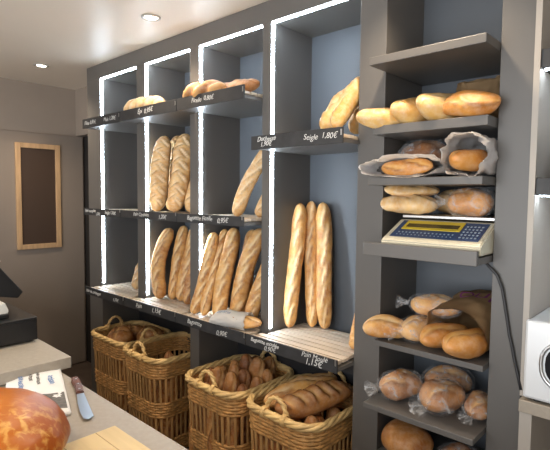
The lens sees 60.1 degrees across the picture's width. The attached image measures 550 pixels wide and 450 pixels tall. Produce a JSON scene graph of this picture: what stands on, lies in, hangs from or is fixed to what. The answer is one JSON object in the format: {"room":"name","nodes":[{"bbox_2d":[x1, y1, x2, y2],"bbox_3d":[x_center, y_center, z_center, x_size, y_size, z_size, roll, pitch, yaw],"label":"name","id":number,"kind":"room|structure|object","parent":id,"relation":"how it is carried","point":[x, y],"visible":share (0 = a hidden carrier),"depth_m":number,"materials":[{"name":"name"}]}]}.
{"room":"food shop","nodes":[
{"label":"food shop","id":0,"kind":"room"},
{"bbox_2d":[0,77,86,364],"bbox_3d":[-3.362,0.117,2.933,0.100,2.571,4.660,4,5,43],"label":"wall","id":1,"kind":"structure","parent":0,"point":[24,106],"depth_m":4.17,"materials":[{"name":"paint"}]},
{"bbox_2d":[0,129,85,363],"bbox_3d":[-2.331,0.274,3.944,0.052,2.128,1.530,4,5,43],"label":"door","id":2,"kind":"structure","parent":1,"relation":"in","point":[51,281],"depth_m":4.24,"materials":[{"name":"paint"}]},
{"bbox_2d":[61,361,188,449],"bbox_3d":[-1.179,1.600,0.980,6.098,0.100,4.660,4,5,43],"label":"floor","id":3,"kind":"structure","parent":0,"point":[82,370],"depth_m":4.30,"materials":[{"name":"tile"}]},
{"bbox_2d":[0,303,70,385],"bbox_3d":[-2.018,0.913,2.500,2.440,1.063,0.835,4,5,43],"label":"countertop","id":4,"kind":"structure","parent":3,"relation":"on","point":[23,359],"depth_m":2.01,"materials":[{"name":"stone"}]},
{"bbox_2d":[0,268,22,319],"bbox_3d":[-1.335,0.204,2.153,0.320,0.408,0.313,4,5,43],"label":"screen","id":5,"kind":"object","parent":4,"relation":"on","point":[8,288],"visible":1,"depth_m":2.18,"materials":[{"name":"black plastic"}]},
{"bbox_2d":[0,372,187,449],"bbox_3d":[-0.328,1.112,0.906,2.600,0.900,0.790,4,5,43],"label":"countertop","id":6,"kind":"structure","parent":3,"relation":"on","point":[106,414],"depth_m":1.49,"materials":[{"name":"stone"}]},
{"bbox_2d":[0,387,70,449],"bbox_3d":[-0.776,0.543,1.225,0.463,0.182,0.460,1,4,9],"label":"bread","id":7,"kind":"object","parent":6,"relation":"on","point":[29,420],"visible":1,"depth_m":1.21,"materials":[{"name":"food"}]},
{"bbox_2d":[6,369,70,415],"bbox_3d":[-0.854,0.595,1.696,0.190,0.019,0.463,-1,4,-28],"label":"newspaper","id":8,"kind":"object","parent":6,"relation":"on","point":[50,384],"visible":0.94,"depth_m":1.74,"materials":[{"name":"white paper"}]},
{"bbox_2d":[71,376,93,418],"bbox_3d":[-0.681,0.601,1.665,0.036,0.016,0.377,-1,4,-30],"label":"kitchen knife","id":9,"kind":"object","parent":6,"relation":"on","point":[85,410],"visible":1,"depth_m":1.63,"materials":[{"name":"silver wood"}]},
{"bbox_2d":[63,426,150,449],"bbox_3d":[-0.321,0.648,1.001,0.865,0.012,0.435,4,5,43],"label":"board","id":10,"kind":"object","parent":6,"relation":"on","point":[112,438],"visible":0.84,"depth_m":1.35,"materials":[{"name":"brown wood"}]},
{"bbox_2d":[91,315,170,413],"bbox_3d":[-1.056,1.044,3.495,0.541,0.682,0.449,4,5,43],"label":"wicker basket","id":11,"kind":"object","parent":3,"relation":"on","point":[113,349],"visible":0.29,"depth_m":3.34,"materials":[{"name":"wicker"}]},
{"bbox_2d":[107,325,132,341],"bbox_3d":[-1.106,0.798,3.386,0.169,0.138,0.197,-2,5,-37],"label":"round loaf","id":12,"kind":"object","parent":11,"relation":"in","point":[123,333],"visible":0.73,"depth_m":3.33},
{"bbox_2d":[118,361,132,412],"bbox_3d":[-1.043,1.138,3.329,0.115,0.470,0.103,1,4,12],"label":"bread","id":13,"kind":"object","parent":11,"relation":"in","point":[122,372],"visible":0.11,"depth_m":3.29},
{"bbox_2d":[137,325,162,339],"bbox_3d":[-0.905,0.801,3.431,0.181,0.140,0.194,-1,4,-28],"label":"round loaf","id":14,"kind":"object","parent":11,"relation":"in","point":[149,333],"visible":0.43,"depth_m":3.38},
{"bbox_2d":[123,331,189,447],"bbox_3d":[-0.693,1.063,3.158,0.473,0.692,0.541,4,5,43],"label":"wicker basket","id":15,"kind":"object","parent":3,"relation":"on","point":[137,354],"visible":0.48,"depth_m":2.96,"materials":[{"name":"wicker"}]},
{"bbox_2d":[151,380,159,431],"bbox_3d":[-0.742,1.164,3.035,0.114,0.460,0.103,1,4,12],"label":"bread","id":16,"kind":"object","parent":15,"relation":"in","point":[157,381],"visible":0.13,"depth_m":3.00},
{"bbox_2d":[159,351,178,438],"bbox_3d":[-0.663,1.092,2.969,0.115,0.615,0.103,2,4,12],"label":"bread","id":17,"kind":"object","parent":15,"relation":"in","point":[168,354],"visible":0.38,"depth_m":2.94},
{"bbox_2d":[174,375,188,436],"bbox_3d":[-0.609,1.174,3.063,0.115,0.440,0.103,1,4,12],"label":"bread","id":18,"kind":"object","parent":15,"relation":"in","point":[183,376],"visible":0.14,"depth_m":3.03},
{"bbox_2d":[185,351,293,449],"bbox_3d":[-0.198,1.095,2.671,0.473,0.699,0.541,4,5,43],"label":"wicker basket","id":19,"kind":"object","parent":3,"relation":"on","point":[227,404],"visible":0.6,"depth_m":2.46,"materials":[{"name":"wicker"}]},
{"bbox_2d":[188,403,198,449],"bbox_3d":[-0.426,1.138,2.636,0.101,0.570,0.090,1,4,12],"label":"bread","id":20,"kind":"object","parent":19,"relation":"in","point":[190,444],"visible":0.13,"depth_m":2.60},
{"bbox_2d":[206,411,220,449],"bbox_3d":[-0.310,1.142,2.503,0.100,0.580,0.086,0,3,12],"label":"bread","id":21,"kind":"object","parent":19,"relation":"in","point":[208,420],"visible":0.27,"depth_m":2.47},
{"bbox_2d":[209,366,224,390],"bbox_3d":[-0.315,1.099,2.627,0.112,0.650,0.096,0,3,12],"label":"bread","id":22,"kind":"object","parent":19,"relation":"in","point":[218,372],"visible":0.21,"depth_m":2.58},
{"bbox_2d":[223,371,239,391],"bbox_3d":[-0.240,1.104,2.557,0.104,0.650,0.092,2,4,12],"label":"bread","id":23,"kind":"object","parent":19,"relation":"in","point":[231,383],"visible":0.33,"depth_m":2.51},
{"bbox_2d":[224,417,239,445],"bbox_3d":[-0.226,1.159,2.446,0.095,0.555,0.081,2,4,27],"label":"bread","id":24,"kind":"object","parent":19,"relation":"in","point":[225,418],"visible":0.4,"depth_m":2.41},
{"bbox_2d":[237,383,250,444],"bbox_3d":[-0.165,1.131,2.505,0.100,0.605,0.087,1,5,12],"label":"bread","id":25,"kind":"object","parent":19,"relation":"in","point":[242,387],"visible":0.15,"depth_m":2.47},
{"bbox_2d":[238,369,251,387],"bbox_3d":[-0.172,1.108,2.630,0.108,0.635,0.094,2,3,12],"label":"bread","id":26,"kind":"object","parent":19,"relation":"in","point":[244,376],"visible":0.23,"depth_m":2.59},
{"bbox_2d":[239,354,252,370],"bbox_3d":[-0.166,1.080,2.758,0.118,0.675,0.102,2,4,12],"label":"bread","id":27,"kind":"object","parent":19,"relation":"in","point":[246,359],"visible":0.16,"depth_m":2.72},
{"bbox_2d":[249,357,264,378],"bbox_3d":[-0.101,1.080,2.688,0.118,0.685,0.101,1,4,12],"label":"bread","id":28,"kind":"object","parent":19,"relation":"in","point":[257,365],"visible":0.27,"depth_m":2.64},
{"bbox_2d":[262,369,274,411],"bbox_3d":[-0.044,1.109,2.637,0.092,0.635,0.081,1,4,12],"label":"bread","id":29,"kind":"object","parent":19,"relation":"in","point":[267,375],"visible":0.18,"depth_m":2.60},
{"bbox_2d":[264,356,275,378],"bbox_3d":[-0.043,1.090,2.777,0.106,0.655,0.091,1,3,12],"label":"bread","id":30,"kind":"object","parent":19,"relation":"in","point":[269,362],"visible":0.21,"depth_m":2.74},
{"bbox_2d":[246,371,352,449],"bbox_3d":[0.161,1.117,2.338,0.473,0.706,0.541,4,5,43],"label":"wicker basket","id":31,"kind":"object","parent":3,"relation":"on","point":[291,434],"visible":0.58,"depth_m":2.14,"materials":[{"name":"wicker"}]},
{"bbox_2d":[264,373,336,407],"bbox_3d":[0.134,0.813,2.353,0.411,0.123,0.124,-1,4,-28],"label":"loaf","id":32,"kind":"object","parent":31,"relation":"in","point":[301,382],"visible":0.53,"depth_m":2.32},
{"bbox_2d":[275,379,351,418],"bbox_3d":[0.188,0.822,2.258,0.400,0.142,0.139,-1,4,-27],"label":"loaf","id":33,"kind":"object","parent":31,"relation":"in","point":[321,396],"visible":0.91,"depth_m":2.21,"materials":[{"name":"food"}]},
{"bbox_2d":[325,407,341,449],"bbox_3d":[0.280,1.165,2.316,0.103,0.570,0.091,1,4,12],"label":"bread","id":34,"kind":"object","parent":31,"relation":"in","point":[332,411],"visible":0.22,"depth_m":2.28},
{"bbox_2d":[87,0,536,449],"bbox_3d":[-0.241,0.163,2.720,3.120,2.569,0.485,4,5,43],"label":"display unit","id":35,"kind":"object","parent":3,"relation":"on","point":[301,53],"visible":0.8,"depth_m":2.28,"materials":[{"name":"grey laminate"}]},
{"bbox_2d":[82,111,136,133],"bbox_3d":[-1.052,-0.723,3.409,0.525,0.066,0.433,4,5,43],"label":"tray","id":36,"kind":"object","parent":35,"relation":"attached to","point":[108,122],"visible":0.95,"depth_m":3.31,"materials":[{"name":"grey laminate"}]},
{"bbox_2d":[84,208,137,216],"bbox_3d":[-1.059,-0.099,3.448,0.525,0.057,0.433,4,5,43],"label":"tray","id":37,"kind":"object","parent":35,"relation":"attached to","point":[87,211],"visible":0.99,"depth_m":3.30,"materials":[{"name":"grey laminate"}]},
{"bbox_2d":[85,282,137,305],"bbox_3d":[-1.053,0.482,3.474,0.555,0.056,0.433,4,5,43],"label":"tray","id":38,"kind":"object","parent":35,"relation":"on","point":[115,293],"visible":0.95,"depth_m":3.38,"materials":[{"name":"grey laminate"}]},
{"bbox_2d":[92,282,137,298],"bbox_3d":[-1.058,0.481,3.469,0.531,0.027,0.388,4,5,43],"label":"grille","id":39,"kind":"object","parent":38,"relation":"attached to","point":[121,290],"depth_m":3.38,"materials":[{"name":"brown wood"}]},
{"bbox_2d":[121,210,189,221],"bbox_3d":[-0.638,-0.070,3.057,0.615,0.056,0.433,4,5,43],"label":"tray","id":40,"kind":"object","parent":35,"relation":"attached to","point":[159,215],"visible":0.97,"depth_m":2.90,"materials":[{"name":"grey laminate"}]},
{"bbox_2d":[149,136,170,210],"bbox_3d":[-0.749,-0.336,3.103,0.140,0.494,0.138,0,4,-13],"label":"loaf","id":41,"kind":"object","parent":40,"relation":"on","point":[160,160],"visible":1,"depth_m":3.07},
{"bbox_2d":[166,136,178,210],"bbox_3d":[-0.678,-0.353,3.224,0.114,0.514,0.154,1,4,8],"label":"loaf","id":42,"kind":"object","parent":40,"relation":"on","point":[173,141],"visible":0.16,"depth_m":3.19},
{"bbox_2d":[167,134,189,211],"bbox_3d":[-0.599,-0.330,3.003,0.133,0.498,0.162,3,4,32],"label":"loaf","id":43,"kind":"object","parent":40,"relation":"on","point":[180,173],"visible":0.84,"depth_m":2.97,"materials":[{"name":"food"}]},
{"bbox_2d":[120,99,192,126],"bbox_3d":[-0.631,-0.694,3.018,0.615,0.066,0.433,4,5,43],"label":"tray","id":44,"kind":"object","parent":35,"relation":"attached to","point":[165,113],"visible":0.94,"depth_m":2.91,"materials":[{"name":"grey laminate"}]},
{"bbox_2d":[123,96,164,109],"bbox_3d":[-0.824,-0.756,2.986,0.419,0.110,0.118,4,5,44],"label":"bread","id":45,"kind":"object","parent":44,"relation":"on","point":[148,100],"visible":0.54,"depth_m":2.93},
{"bbox_2d":[124,295,189,321],"bbox_3d":[-0.636,0.511,3.087,0.575,0.056,0.433,4,5,43],"label":"tray","id":46,"kind":"object","parent":35,"relation":"on","point":[167,308],"visible":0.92,"depth_m":2.97,"materials":[{"name":"grey laminate"}]},
{"bbox_2d":[132,295,189,313],"bbox_3d":[-0.641,0.510,3.082,0.551,0.027,0.388,4,5,43],"label":"grille","id":47,"kind":"object","parent":46,"relation":"attached to","point":[153,305],"depth_m":2.97,"materials":[{"name":"brown wood"}]},
{"bbox_2d":[151,228,173,298],"bbox_3d":[-0.756,0.252,3.167,0.118,0.466,0.155,3,5,38],"label":"baguette","id":48,"kind":"object","parent":46,"relation":"on","point":[158,262],"visible":1,"depth_m":3.13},
{"bbox_2d":[168,226,187,298],"bbox_3d":[-0.646,0.246,3.160,0.083,0.481,0.165,3,4,29],"label":"baguette","id":49,"kind":"object","parent":46,"relation":"on","point":[180,241],"visible":0.8,"depth_m":3.13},
{"bbox_2d":[176,230,189,300],"bbox_3d":[-0.571,0.254,3.109,0.088,0.471,0.173,3,4,36],"label":"baguette","id":50,"kind":"object","parent":46,"relation":"on","point":[185,262],"visible":0.53,"depth_m":3.08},
{"bbox_2d":[183,264,189,304],"bbox_3d":[-0.504,0.276,3.032,0.090,0.442,0.199,4,5,39],"label":"baguette","id":51,"kind":"object","parent":46,"relation":"on","point":[186,291],"visible":0.35,"depth_m":2.97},
{"bbox_2d":[176,307,260,344],"bbox_3d":[-0.211,0.540,2.693,0.575,0.056,0.433,4,5,43],"label":"tray","id":52,"kind":"object","parent":35,"relation":"on","point":[198,321],"visible":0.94,"depth_m":2.52,"materials":[{"name":"grey laminate"}]},
{"bbox_2d":[190,232,218,313],"bbox_3d":[-0.407,0.278,2.764,0.172,0.470,0.076,-2,4,-32],"label":"baguette","id":53,"kind":"object","parent":52,"relation":"on","point":[212,242],"visible":0.88,"depth_m":2.74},
{"bbox_2d":[200,229,227,314],"bbox_3d":[-0.354,0.271,2.765,0.070,0.486,0.201,3,4,37],"label":"baguette","id":54,"kind":"object","parent":52,"relation":"on","point":[207,296],"visible":0.71,"depth_m":2.73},
{"bbox_2d":[183,307,260,334],"bbox_3d":[-0.217,0.539,2.688,0.551,0.027,0.388,4,5,43],"label":"paper sleeve","id":55,"kind":"object","parent":52,"relation":"attached to","point":[198,321],"depth_m":2.54,"materials":[{"name":"paper"}]},
{"bbox_2d":[212,228,239,314],"bbox_3d":[-0.279,0.268,2.704,0.093,0.502,0.196,3,4,36],"label":"baguette","id":56,"kind":"object","parent":52,"relation":"on","point":[225,270],"visible":0.9,"depth_m":2.67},
{"bbox_2d":[209,309,253,330],"bbox_3d":[-0.229,0.492,2.492,0.224,0.088,0.111,3,4,29],"label":"paper sleeve","id":57,"kind":"object","parent":52,"relation":"on","point":[224,318],"visible":0.95,"depth_m":2.46,"materials":[{"name":"white paper"}]},
{"bbox_2d":[233,316,261,328],"bbox_3d":[-0.186,0.499,2.462,0.260,0.064,0.076,2,4,26],"label":"baguette","id":58,"kind":"object","parent":57,"relation":"in","point":[249,321],"visible":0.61,"depth_m":2.41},
{"bbox_2d":[230,228,260,311],"bbox_3d":[-0.152,0.271,2.643,0.198,0.506,0.100,-1,4,-18],"label":"baguette","id":59,"kind":"object","parent":52,"relation":"on","point":[250,253],"visible":0.8,"depth_m":2.61,"materials":[{"name":"food"}]},
{"bbox_2d":[245,265,260,317],"bbox_3d":[-0.075,0.329,2.564,0.200,0.403,0.079,-2,4,-31],"label":"baguette","id":60,"kind":"object","parent":52,"relation":"on","point":[253,304],"visible":0.28,"depth_m":2.53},
{"bbox_2d":[177,213,261,226],"bbox_3d":[-0.209,-0.041,2.660,0.545,0.056,0.433,4,5,43],"label":"tray","id":61,"kind":"object","parent":35,"relation":"attached to","point":[243,220],"visible":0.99,"depth_m":2.46,"materials":[{"name":"grey laminate"}]},
{"bbox_2d":[212,214,261,221],"bbox_3d":[-0.214,-0.037,2.655,0.521,0.027,0.388,4,5,43],"label":"grille","id":62,"kind":"object","parent":61,"relation":"attached to","point":[215,217],"depth_m":2.42,"materials":[{"name":"brown wood"}]},
{"bbox_2d":[232,150,261,215],"bbox_3d":[-0.122,-0.234,2.546,0.215,0.378,0.076,0,4,-1],"label":"baguette","id":63,"kind":"object","parent":61,"relation":"on","point":[254,171],"visible":0.75,"depth_m":2.52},
{"bbox_2d":[177,84,262,118],"bbox_3d":[-0.203,-0.665,2.621,0.545,0.066,0.433,4,5,43],"label":"tray","id":64,"kind":"object","parent":35,"relation":"attached to","point":[232,102],"visible":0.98,"depth_m":2.50,"materials":[{"name":"grey laminate"}]},
{"bbox_2d":[182,80,226,96],"bbox_3d":[-0.385,-0.723,2.556,0.338,0.106,0.122,3,4,34],"label":"baguette","id":65,"kind":"object","parent":64,"relation":"on","point":[193,89],"visible":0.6,"depth_m":2.50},
{"bbox_2d":[225,79,259,91],"bbox_3d":[-0.219,-0.730,2.544,0.094,0.088,0.390,-3,5,-44],"label":"baguette","id":66,"kind":"object","parent":64,"relation":"on","point":[251,85],"visible":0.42,"depth_m":2.44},
{"bbox_2d":[245,91,262,97],"bbox_3d":[-0.208,-0.659,2.616,0.521,0.027,0.388,4,5,43],"label":"grille","id":67,"kind":"object","parent":64,"relation":"attached to","point":[248,94],"depth_m":2.34,"materials":[{"name":"brown wood"}]},
{"bbox_2d":[246,323,353,373],"bbox_3d":[0.202,0.568,2.309,0.545,0.058,0.433,4,5,43],"label":"shelf","id":68,"kind":"object","parent":35,"relation":"on","point":[327,349],"visible":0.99,"depth_m":2.22,"materials":[{"name":"wood"}]},
{"bbox_2d":[283,203,306,327],"bbox_3d":[0.106,0.210,2.486,0.130,0.650,0.082,-2,4,-36],"label":"baguette","id":69,"kind":"object","parent":68,"relation":"on","point":[299,220],"visible":1,"depth_m":2.46,"materials":[{"name":"food"}]},
{"bbox_2d":[304,201,317,326],"bbox_3d":[0.193,0.204,2.512,0.076,0.660,0.130,0,4,-12],"label":"baguette","id":70,"kind":"object","parent":68,"relation":"on","point":[310,252],"visible":0.76,"depth_m":2.49,"materials":[{"name":"food"}]},
{"bbox_2d":[316,202,332,328],"bbox_3d":[0.256,0.210,2.470,0.086,0.655,0.115,0,4,-6],"label":"baguette","id":71,"kind":"object","parent":68,"relation":"on","point":[323,216],"visible":1,"depth_m":2.44,"materials":[{"name":"food"}]},
{"bbox_2d":[251,126,359,154],"bbox_3d":[0.225,-0.384,2.237,0.525,0.065,0.433,4,5,43],"label":"shelf","id":72,"kind":"object","parent":35,"relation":"attached to","point":[333,140],"visible":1,"depth_m":2.10,"materials":[{"name":"grey laminate"}]},
{"bbox_2d":[319,88,344,128],"bbox_3d":[0.294,-0.515,2.100,0.202,0.217,0.101,-1,4,-23],"label":"loaf","id":73,"kind":"object","parent":72,"relation":"on","point":[324,122],"visible":0.25,"depth_m":2.06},
{"bbox_2d":[330,76,359,127],"bbox_3d":[0.310,-0.524,2.038,0.168,0.232,0.084,-1,4,-21],"label":"loaf","id":74,"kind":"object","parent":72,"relation":"on","point":[347,102],"visible":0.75,"depth_m":2.00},
{"bbox_2d":[348,104,358,133],"bbox_3d":[0.408,-0.527,2.178,0.141,0.221,0.094,0,4,-7],"label":"loaf","id":75,"kind":"object","parent":72,"relation":"on","point":[353,124],"visible":0.21,"depth_m":2.15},
{"bbox_2d":[356,108,399,127],"bbox_3d":[0.421,-0.415,1.856,0.208,0.084,0.095,1,4,0],"label":"loaf","id":76,"kind":"object","parent":35,"relation":"on","point":[372,117],"visible":0.68,"depth_m":1.82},
{"bbox_2d":[363,314,403,337],"bbox_3d":[0.453,0.413,1.938,0.189,0.092,0.102,1,4,8],"label":"loaf","id":77,"kind":"object","parent":35,"relation":"on","point":[382,325],"visible":0.83,"depth_m":1.90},
{"bbox_2d":[379,369,422,400],"bbox_3d":[0.492,0.650,1.930,0.254,0.118,0.140,0,4,-15],"label":"loaf","id":78,"kind":"object","parent":35,"relation":"on","point":[400,384],"visible":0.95,"depth_m":1.90,"materials":[{"name":"brown food"}]},
{"bbox_2d":[358,154,454,177],"bbox_3d":[0.507,-0.220,1.804,0.351,0.090,0.204,4,5,43],"label":"paper bag","id":79,"kind":"object","parent":35,"relation":"on","point":[370,168],"visible":0.69,"depth_m":1.80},
{"bbox_2d":[381,158,432,174],"bbox_3d":[0.491,-0.214,1.780,0.209,0.072,0.060,3,5,37],"label":"loaf","id":80,"kind":"object","parent":79,"relation":"in","point":[416,165],"visible":0.94,"depth_m":1.75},
{"bbox_2d":[381,419,433,449],"bbox_3d":[0.536,0.883,1.941,0.182,0.140,0.207,-2,5,-37],"label":"round loaf","id":81,"kind":"object","parent":35,"relation":"on","point":[397,434],"visible":0.91,"depth_m":1.89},
{"bbox_2d":[390,97,427,122],"bbox_3d":[0.544,-0.438,1.843,0.247,0.119,0.125,-2,4,-35],"label":"loaf","id":82,"kind":"object","parent":35,"relation":"on","point":[405,110],"visible":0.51,"depth_m":1.76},
{"bbox_2d":[400,314,440,341],"bbox_3d":[0.571,0.419,1.909,0.278,0.109,0.133,-1,4,-21],"label":"loaf","id":83,"kind":"object","parent":35,"relation":"on","point":[411,329],"visible":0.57,"depth_m":1.87,"materials":[{"name":"food"}]},
{"bbox_2d":[410,294,459,315],"bbox_3d":[0.619,0.322,1.909,0.258,0.099,0.120,2,4,20],"label":"loaf","id":84,"kind":"object","parent":83,"relation":"on","point":[422,304],"visible":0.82,"depth_m":1.87,"materials":[{"name":"brown food"}]},
{"bbox_2d":[401,140,445,176],"bbox_3d":[0.597,-0.271,1.980,0.293,0.194,0.211,3,4,36],"label":"loaf","id":85,"kind":"object","parent":35,"relation":"on","point":[425,147],"visible":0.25,"depth_m":1.89,"materials":[{"name":"brown food"}]},
{"bbox_2d":[363,373,486,445],"bbox_3d":[0.659,0.719,1.913,0.432,0.022,0.438,4,5,43],"label":"shelf","id":86,"kind":"object","parent":35,"relation":"attached to","point":[457,425],"depth_m":1.78,"materials":[{"name":"grey laminate"}]},
{"bbox_2d":[377,429,484,449],"bbox_3d":[0.680,0.962,1.954,0.432,0.022,0.368,4,5,43],"label":"shelf","id":87,"kind":"object","parent":35,"relation":"attached to","point":[440,441],"depth_m":2.05,"materials":[{"name":"grey laminate"}]},
{"bbox_2d":[374,337,488,371],"bbox_3d":[0.685,0.481,1.923,0.432,0.022,0.368,4,5,43],"label":"shelf","id":88,"kind":"object","parent":35,"relation":"attached to","point":[481,363],"depth_m":1.79,"materials":[{"name":"grey laminate"}]},
{"bbox_2d":[368,176,495,186],"bbox_3d":[0.668,-0.166,1.857,0.432,0.028,0.438,4,5,43],"label":"shelf","id":89,"kind":"object","parent":35,"relation":"attached to","point":[444,181],"depth_m":1.69,"materials":[{"name":"grey laminate"}]},
{"bbox_2d":[369,32,500,85],"bbox_3d":[0.669,-0.619,1.825,0.432,0.030,0.448,4,5,43],"label":"shelf","id":90,"kind":"object","parent":35,"relation":"attached to","point":[470,58],"depth_m":1.77,"materials":[{"name":"grey laminate"}]},
{"bbox_2d":[373,114,497,141],"bbox_3d":[0.680,-0.365,1.855,0.432,0.034,0.408,4,5,43],"label":"shelf","id":91,"kind":"object","parent":35,"relation":"attached to","point":[439,130],"depth_m":1.73,"materials":[{"name":"grey laminate"}]},
{"bbox_2d":[415,93,456,120],"bbox_3d":[0.621,-0.429,1.760,0.246,0.124,0.134,-3,5,-44],"label":"loaf","id":92,"kind":"object","parent":35,"relation":"on","point":[429,105],"visible":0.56,"depth_m":1.69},
{"bbox_2d":[381,213,494,255],"bbox_3d":[0.668,0.029,1.823,0.370,0.129,0.376,4,5,43],"label":"scale","id":93,"kind":"object","parent":35,"relation":"on","point":[449,231],"visible":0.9,"depth_m":1.72,"materials":[{"name":"beige plastic"}]},
{"bbox_2d":[380,194,438,213],"bbox_3d":[0.531,-0.086,1.878,0.222,0.085,0.120,2,4,22],"label":"loaf","id":94,"kind":"object","parent":93,"relation":"on","point":[412,204],"visible":0.95,"depth_m":1.83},
{"bbox_2d":[384,186,439,195],"bbox_3d":[0.549,-0.144,1.914,0.215,0.058,0.116,1,4,0],"label":"loaf","id":95,"kind":"object","parent":94,"relation":"on","point":[392,190],"visible":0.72,"depth_m":1.87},
{"bbox_2d":[434,189,460,214],"bbox_3d":[0.748,-0.090,1.925,0.131,0.107,0.208,-2,5,-38],"label":"plastic bag","id":96,"kind":"object","parent":93,"relation":"on","point":[442,198],"visible":0.27,"depth_m":1.92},
{"bbox_2d":[447,188,493,216],"bbox_3d":[0.701,-0.082,1.752,0.215,0.119,0.145,3,4,32],"label":"loaf","id":97,"kind":"object","parent":93,"relation":"on","point":[474,202],"visible":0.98,"depth_m":1.70,"materials":[{"name":"brown food"}]},
{"bbox_2d":[485,263,521,389],"bbox_3d":[0.776,0.332,1.635,0.018,0.440,0.157,-3,5,-44],"label":"power cable","id":98,"kind":"object","parent":93,"relation":"hanging from","point":[496,274],"visible":0.84,"depth_m":1.62,"materials":[{"name":"grey rubber"}]},
{"bbox_2d":[419,379,464,412],"bbox_3d":[0.619,0.655,1.805,0.278,0.122,0.159,-2,4,-34],"label":"loaf","id":99,"kind":"object","parent":35,"relation":"on","point":[436,395],"visible":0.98,"depth_m":1.77,"materials":[{"name":"brown food"}]},
{"bbox_2d":[424,365,472,392],"bbox_3d":[0.694,0.640,1.972,0.257,0.118,0.138,1,4,11],"label":"loaf","id":100,"kind":"object","parent":35,"relation":"on","point":[455,374],"visible":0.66,"depth_m":1.94,"materials":[{"name":"brown food"}]},
{"bbox_2d":[441,442,471,449],"bbox_3d":[0.690,0.908,1.837,0.219,0.111,0.129,1,4,3],"label":"loaf","id":101,"kind":"object","parent":35,"relation":"on","point":[456,445],"visible":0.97,"depth_m":1.84,"materials":[{"name":"brown food"}]},
{"bbox_2d":[426,289,491,357],"bbox_3d":[0.772,0.381,1.847,0.326,0.236,0.244,-2,5,-38],"label":"kraft bag","id":102,"kind":"object","parent":35,"relation":"on","point":[474,306],"visible":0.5,"depth_m":1.81,"materials":[{"name":"paper"}]},
{"bbox_2d":[419,323,467,347],"bbox_3d":[0.647,0.423,1.810,0.239,0.094,0.103,-1,4,-22],"label":"loaf","id":103,"kind":"object","parent":102,"relation":"in","point":[431,335],"visible":0.62,"depth_m":1.76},
{"bbox_2d":[441,328,487,358],"bbox_3d":[0.699,0.429,1.719,0.240,0.098,0.112,-2,4,-34],"label":"loaf","id":104,"kind":"object","parent":102,"relation":"in","point":[471,343],"visible":0.9,"depth_m":1.67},
{"bbox_2d":[440,131,497,175],"bbox_3d":[0.703,-0.242,1.672,0.171,0.158,0.264,4,5,43],"label":"paper bag","id":105,"kind":"object","parent":35,"relation":"on","point":[472,140],"visible":0.69,"depth_m":1.65,"materials":[{"name":"paper"}]},
{"bbox_2d":[449,149,487,171],"bbox_3d":[0.688,-0.226,1.664,0.179,0.077,0.094,-1,4,-23],"label":"loaf","id":106,"kind":"object","parent":105,"relation":"in","point":[463,160],"visible":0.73,"depth_m":1.62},
{"bbox_2d":[443,90,500,116],"bbox_3d":[0.666,-0.415,1.627,0.090,0.100,0.198,-2,5,-39],"label":"loaf","id":107,"kind":"object","parent":35,"relation":"on","point":[464,103],"visible":0.89,"depth_m":1.60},
{"bbox_2d":[464,390,487,419],"bbox_3d":[0.746,0.669,1.746,0.109,0.088,0.246,4,5,41],"label":"loaf","id":108,"kind":"object","parent":35,"relation":"on","point":[475,406],"visible":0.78,"depth_m":1.71,"materials":[{"name":"brown food"}]},
{"bbox_2d":[456,75,499,117],"bbox_3d":[0.800,-0.483,1.840,0.184,0.190,0.145,4,5,43],"label":"kraft bag","id":109,"kind":"object","parent":35,"relation":"on","point":[492,85],"visible":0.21,"depth_m":1.78,"materials":[{"name":"paper"}]},
{"bbox_2d":[518,0,549,449],"bbox_3d":[1.431,0.273,1.242,1.346,2.568,0.405,4,5,43],"label":"shelving unit","id":110,"kind":"object","parent":3,"relation":"on","point":[534,416],"visible":0.73,"depth_m":1.57,"materials":[{"name":"white laminate"}]},
{"bbox_2d":[518,396,549,419],"bbox_3d":[1.423,0.621,1.254,1.338,0.042,0.384,4,5,43],"label":"countertop","id":111,"kind":"structure","parent":110,"relation":"on","point":[527,405],"depth_m":1.54,"materials":[{"name":"laminate"}]},
{"bbox_2d":[523,307,549,402],"bbox_3d":[1.083,0.447,1.484,0.490,0.266,0.288,4,5,43],"label":"washing machine","id":112,"kind":"object","parent":110,"relation":"on","point":[536,383],"visible":1,"depth_m":1.53,"materials":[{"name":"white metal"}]},
{"bbox_2d":[535,178,549,195],"bbox_3d":[1.450,-0.099,1.221,1.326,0.056,0.339,4,5,43],"label":"shelf","id":113,"kind":"object","parent":110,"relation":"attached to","point":[542,185],"depth_m":1.54,"materials":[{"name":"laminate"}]},
{"bbox_2d":[541,48,549,73],"bbox_3d":[1.454,-0.507,1.196,1.326,0.060,0.339,4,5,43],"label":"shelf","id":114,"kind":"object","parent":110,"relation":"attached to","point":[545,52],"depth_m":1.52,"materials":[{"name":"wood"}]},
{"bbox_2d":[0,0,268,89],"bbox_3d":[-1.153,-1.066,0.812,6.098,0.100,4.660,4,5,43],"label":"ceiling","id":115,"kind":"structure","parent":0,"point":[71,37],"depth_m":2.76,"materials":[{"name":"paint"}]},
{"bbox_2d":[141,13,160,21],"bbox_3d":[-0.668,-1.116,2.560,0.104,0.009,0.104,4,5,43],"label":"recessed light","id":116,"kind":"object","parent":115,"relation":"in","point":[148,16],"visible":1,"depth_m":2.55,"materials":[{"name":"grey"}]},
{"bbox_3d":[0.423,0.180,2.529,5.998,2.571,0.100,4,5,43],"label":"wall","id":117,"kind":"structure","parent":0,"visible":0},
{"bbox_2d":[75,86,87,136],"bbox_3d":[-1.531,-1.019,4.162,0.798,0.421,0.080,4,5,43],"label":"wall","id":118,"kind":"structure","parent":117,"relation":"attached to","point":[81,111],"depth_m":4.33,"materials":[{"name":"paint"}]},
{"bbox_2d":[83,136,90,362],"bbox_3d":[-1.519,0.262,4.269,0.798,2.150,0.008,4,5,43],"label":"trim","id":119,"kind":"structure","parent":117,"relation":"attached to","point":[85,139],"depth_m":4.50,"materials":[{"name":"black"}]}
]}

